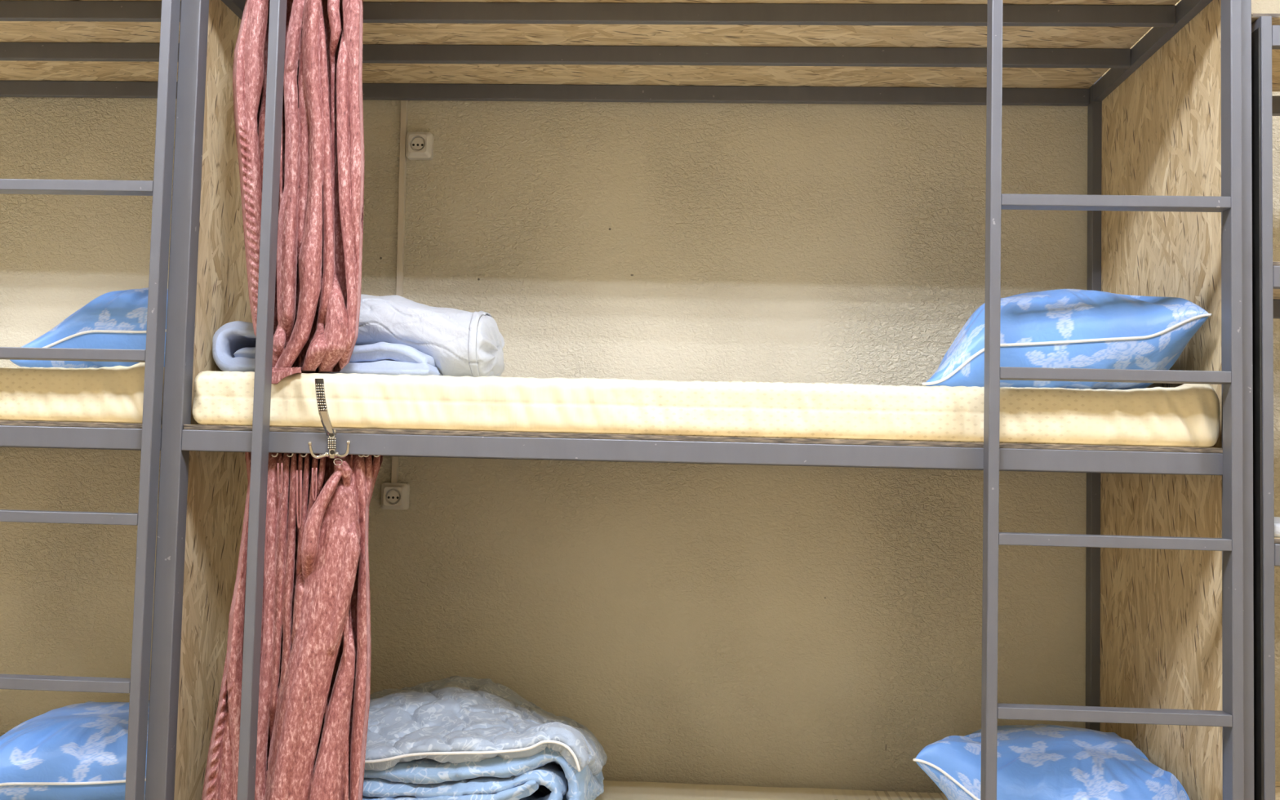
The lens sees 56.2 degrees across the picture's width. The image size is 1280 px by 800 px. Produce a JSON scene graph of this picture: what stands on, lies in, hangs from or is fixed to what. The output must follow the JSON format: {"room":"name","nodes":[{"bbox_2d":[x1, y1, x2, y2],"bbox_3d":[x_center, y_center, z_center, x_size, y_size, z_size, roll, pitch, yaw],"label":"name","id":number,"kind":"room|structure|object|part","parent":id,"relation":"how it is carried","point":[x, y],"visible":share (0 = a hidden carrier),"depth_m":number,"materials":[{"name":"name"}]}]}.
{"room":"dormitory","nodes":[
{"label":"dormitory","id":0,"kind":"room"},
{"bbox_2d":[0,0,1279,792],"bbox_3d":[-0.220,-0.189,3.163,8.400,3.185,0.120,1,-3,3],"label":"wall","id":1,"kind":"structure","parent":0,"point":[784,626],"depth_m":3.08,"materials":[{"name":"beige paint"}]},
{"bbox_2d":[381,482,409,510],"bbox_3d":[-0.631,0.248,3.081,0.068,0.068,0.036,1,-3,3],"label":"wall socket","id":2,"kind":"object","parent":1,"relation":"attached to","point":[393,495],"visible":1,"depth_m":3.07,"materials":[{"name":"beige plastic"}]},
{"bbox_2d":[391,100,408,483],"bbox_3d":[-0.622,-0.596,3.139,0.032,1.634,0.013,1,-3,3],"label":"cable trunking","id":3,"kind":"object","parent":1,"relation":"attached to","point":[404,104],"visible":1,"depth_m":3.13,"materials":[{"name":"beige plastic"}]},
{"bbox_2d":[405,132,434,159],"bbox_3d":[-0.577,-0.665,3.128,0.068,0.068,0.036,1,-3,3],"label":"wall socket","id":4,"kind":"object","parent":1,"relation":"attached to","point":[419,145],"visible":1,"depth_m":3.12,"materials":[{"name":"beige plastic"}]},
{"bbox_3d":[-0.384,1.315,0.602,8.400,0.100,4.840,1,-3,3],"label":"floor","id":5,"kind":"structure","parent":0,"visible":0},
{"bbox_2d":[0,0,181,799],"bbox_3d":[-1.889,-0.012,2.726,2.001,2.705,0.860,1,-3,3],"label":"bunk bed","id":6,"kind":"object","parent":5,"relation":"on","point":[49,48],"visible":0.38,"depth_m":2.29,"materials":[{"name":"grey paint"}]},
{"bbox_3d":[-1.850,0.099,3.139,1.960,0.040,0.020,1,-3,3],"label":"rail","id":7,"kind":"part","parent":6,"relation":"part of","materials":[{"name":"grey metal"}]},
{"bbox_3d":[-1.891,0.055,2.341,1.960,0.040,0.020,1,-3,3],"label":"rail","id":8,"kind":"part","parent":6,"relation":"part of","materials":[{"name":"grey metal"}]},
{"bbox_2d":[0,362,164,424],"bbox_3d":[-1.857,-0.016,2.738,1.893,0.126,0.784,1,-3,3],"label":"mattress","id":9,"kind":"object","parent":6,"relation":"on","point":[113,394],"visible":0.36,"depth_m":2.32,"materials":[{"name":"beige fabric"}]},
{"bbox_2d":[10,287,168,368],"bbox_3d":[-1.106,-0.148,2.754,0.394,0.205,0.549,1,-3,3],"label":"pillow","id":10,"kind":"object","parent":9,"relation":"on","point":[117,319],"visible":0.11,"depth_m":2.51,"materials":[{"name":"blue fabric"}]},
{"bbox_3d":[-1.828,-0.829,3.189,1.960,0.040,0.020,1,-3,3],"label":"rail","id":11,"kind":"part","parent":6,"relation":"part of","materials":[{"name":"grey metal"}]},
{"bbox_3d":[-1.880,0.936,2.686,1.893,0.107,0.786,1,-3,3],"label":"mattress","id":12,"kind":"object","parent":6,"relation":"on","visible":0},
{"bbox_2d":[0,700,149,799],"bbox_3d":[-1.216,0.790,2.677,0.615,0.208,0.528,2,-3,-4],"label":"pillow","id":13,"kind":"object","parent":12,"relation":"on","point":[78,751],"visible":0.41,"depth_m":2.46,"materials":[{"name":"blue fabric"}]},
{"bbox_2d":[144,0,1253,799],"bbox_3d":[0.123,0.031,2.622,2.030,2.705,0.860,1,-3,3],"label":"bunk bed","id":14,"kind":"object","parent":5,"relation":"on","point":[1165,86],"visible":0.8,"depth_m":2.44,"materials":[{"name":"grey paint"}]},
{"bbox_3d":[-0.889,-0.011,2.305,0.040,2.705,0.040,1,-3,3],"label":"post","id":15,"kind":"part","parent":14,"relation":"part of","materials":[{"name":"grey metal"}]},
{"bbox_3d":[-0.878,0.011,2.694,0.012,2.665,0.738,1,-3,3],"label":"panel","id":16,"kind":"part","parent":14,"relation":"part of","materials":[{"name":"brown wood"}]},
{"bbox_3d":[-0.841,-0.830,2.739,0.022,0.040,0.740,1,-3,3],"label":"rail","id":17,"kind":"part","parent":14,"relation":"part of","materials":[{"name":"grey metal"}]},
{"bbox_2d":[201,452,382,799],"bbox_3d":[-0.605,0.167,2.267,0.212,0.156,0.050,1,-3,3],"label":"curtain","id":18,"kind":"object","parent":14,"relation":"hanging from","point":[314,686],"visible":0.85,"depth_m":2.27,"materials":[{"name":"pink fabric"}]},
{"bbox_3d":[-0.685,0.149,2.278,0.011,0.059,0.003,1,-3,3],"label":"gathering cord","id":19,"kind":"part","parent":18,"relation":"part of","materials":[{"name":"pink fabric"}]},
{"bbox_3d":[-0.648,0.189,2.273,0.013,0.111,0.003,1,-3,3],"label":"gathering cord","id":20,"kind":"part","parent":18,"relation":"part of","materials":[{"name":"pink fabric"}]},
{"bbox_3d":[-0.618,0.160,2.274,0.011,0.063,0.003,1,-3,3],"label":"gathering cord","id":21,"kind":"part","parent":18,"relation":"part of","materials":[{"name":"pink fabric"}]},
{"bbox_2d":[232,0,364,384],"bbox_3d":[-0.679,-0.444,2.365,0.286,0.835,0.130,1,-3,3],"label":"curtain","id":22,"kind":"object","parent":14,"relation":"hanging from","point":[318,282],"visible":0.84,"depth_m":2.33,"materials":[{"name":"pink fabric"}]},
{"bbox_2d":[307,378,351,458],"bbox_3d":[-0.580,0.036,2.244,0.077,0.149,0.047,2,-3,-15],"label":"coat hook","id":23,"kind":"object","parent":14,"relation":"attached to","point":[331,452],"visible":1,"depth_m":2.24,"materials":[{"name":"silver metal"}]},
{"bbox_3d":[-0.581,0.083,2.257,0.022,0.054,0.011,1,-3,3],"label":"plate","id":24,"kind":"part","parent":23,"relation":"part of","materials":[{"name":"silver metal"}]},
{"bbox_3d":[0.102,0.097,2.239,1.950,0.040,0.020,1,-3,3],"label":"rail","id":25,"kind":"part","parent":14,"relation":"part of","materials":[{"name":"grey metal"}]},
{"bbox_2d":[191,370,1219,447],"bbox_3d":[0.123,0.026,2.636,1.941,0.125,0.784,1,-3,3],"label":"mattress","id":26,"kind":"object","parent":14,"relation":"on","point":[1185,415],"visible":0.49,"depth_m":2.25,"materials":[{"name":"beige fabric"}]},
{"bbox_2d":[212,293,504,377],"bbox_3d":[-0.583,-0.133,2.603,0.573,0.189,0.394,1,-3,3],"label":"duvet","id":27,"kind":"object","parent":26,"relation":"on","point":[397,335],"visible":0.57,"depth_m":2.47,"materials":[{"name":"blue fabric"}]},
{"bbox_2d":[921,288,1212,390],"bbox_3d":[0.872,-0.120,2.573,0.533,0.225,0.539,1,-3,12],"label":"pillow","id":28,"kind":"object","parent":26,"relation":"on","point":[1060,328],"visible":0.68,"depth_m":2.35,"materials":[{"name":"blue fabric"}]},
{"bbox_3d":[0.164,-0.787,3.087,1.950,0.040,0.020,1,-3,3],"label":"rail","id":29,"kind":"part","parent":14,"relation":"part of","materials":[{"name":"grey metal"}]},
{"bbox_3d":[0.142,0.141,3.037,1.950,0.040,0.020,1,-3,3],"label":"rail","id":30,"kind":"part","parent":14,"relation":"part of","materials":[{"name":"grey metal"}]},
{"bbox_2d":[594,780,947,799],"bbox_3d":[0.100,0.978,2.583,1.941,0.107,0.786,1,-3,3],"label":"mattress","id":31,"kind":"object","parent":14,"relation":"on","point":[613,790],"visible":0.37,"depth_m":2.89,"materials":[{"name":"beige fabric"}]},
{"bbox_2d":[362,675,607,799],"bbox_3d":[-0.377,0.776,2.612,0.585,0.278,0.535,1,-3,3],"label":"duvet","id":32,"kind":"object","parent":31,"relation":"on","point":[453,737],"visible":0.94,"depth_m":2.39,"materials":[{"name":"blue fabric"}]},
{"bbox_2d":[912,724,1190,799],"bbox_3d":[0.907,0.832,2.615,0.552,0.220,0.508,0,-3,25],"label":"pillow","id":33,"kind":"object","parent":31,"relation":"on","point":[1037,762],"visible":0.97,"depth_m":2.48,"materials":[{"name":"blue fabric"}]},
{"bbox_3d":[1.137,0.074,2.980,0.040,2.705,0.040,1,-3,3],"label":"post","id":34,"kind":"part","parent":14,"relation":"part of","materials":[{"name":"grey metal"}]},
{"bbox_3d":[1.106,0.140,2.587,0.022,0.040,0.740,1,-3,3],"label":"rail","id":35,"kind":"part","parent":14,"relation":"part of","materials":[{"name":"grey metal"}]},
{"bbox_3d":[1.128,-0.788,2.637,0.022,0.040,0.740,1,-3,3],"label":"rail","id":36,"kind":"part","parent":14,"relation":"part of","materials":[{"name":"grey metal"}]},
{"bbox_3d":[1.126,0.053,2.591,0.012,2.665,0.738,1,-3,3],"label":"panel","id":37,"kind":"part","parent":14,"relation":"part of","materials":[{"name":"brown wood"}]},
{"bbox_3d":[1.098,0.031,2.202,0.040,2.705,0.040,1,-3,3],"label":"post","id":38,"kind":"part","parent":14,"relation":"part of","materials":[{"name":"grey metal"}]},
{"bbox_2d":[1251,13,1279,799],"bbox_3d":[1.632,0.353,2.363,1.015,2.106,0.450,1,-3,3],"label":"bunk bed","id":39,"kind":"object","parent":5,"relation":"on","point":[1265,28],"visible":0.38,"depth_m":2.19,"materials":[{"name":"grey paint"}]},
{"bbox_3d":[1.136,0.333,2.385,0.004,2.025,0.437,1,-3,3],"label":"panel","id":40,"kind":"part","parent":39,"relation":"part of","materials":[{"name":"grey metal"}]},
{"bbox_3d":[1.647,-0.664,2.203,0.953,0.040,0.020,1,-3,3],"label":"rail","id":41,"kind":"part","parent":39,"relation":"part of","materials":[{"name":"grey metal"}]},
{"bbox_3d":[1.668,-0.641,2.622,0.953,0.040,0.020,1,-3,3],"label":"rail","id":42,"kind":"part","parent":39,"relation":"part of","materials":[{"name":"grey metal"}]},
{"bbox_3d":[1.636,-0.215,2.179,0.953,0.040,0.020,1,-3,3],"label":"rail","id":43,"kind":"part","parent":39,"relation":"part of","materials":[{"name":"grey metal"}]},
{"bbox_3d":[1.657,-0.192,2.598,0.953,0.040,0.020,1,-3,3],"label":"rail","id":44,"kind":"part","parent":39,"relation":"part of","materials":[{"name":"grey metal"}]},
{"bbox_2d":[1274,516,1279,537],"bbox_3d":[1.449,0.254,2.368,0.565,0.028,0.372,1,-3,3],"label":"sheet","id":45,"kind":"object","parent":39,"relation":"on","point":[1277,519],"visible":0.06,"depth_m":2.20,"materials":[{"name":"white fabric"}]},
{"bbox_3d":[1.624,0.291,2.151,0.953,0.040,0.020,1,-3,3],"label":"rail","id":46,"kind":"part","parent":39,"relation":"part of","materials":[{"name":"grey metal"}]}
]}

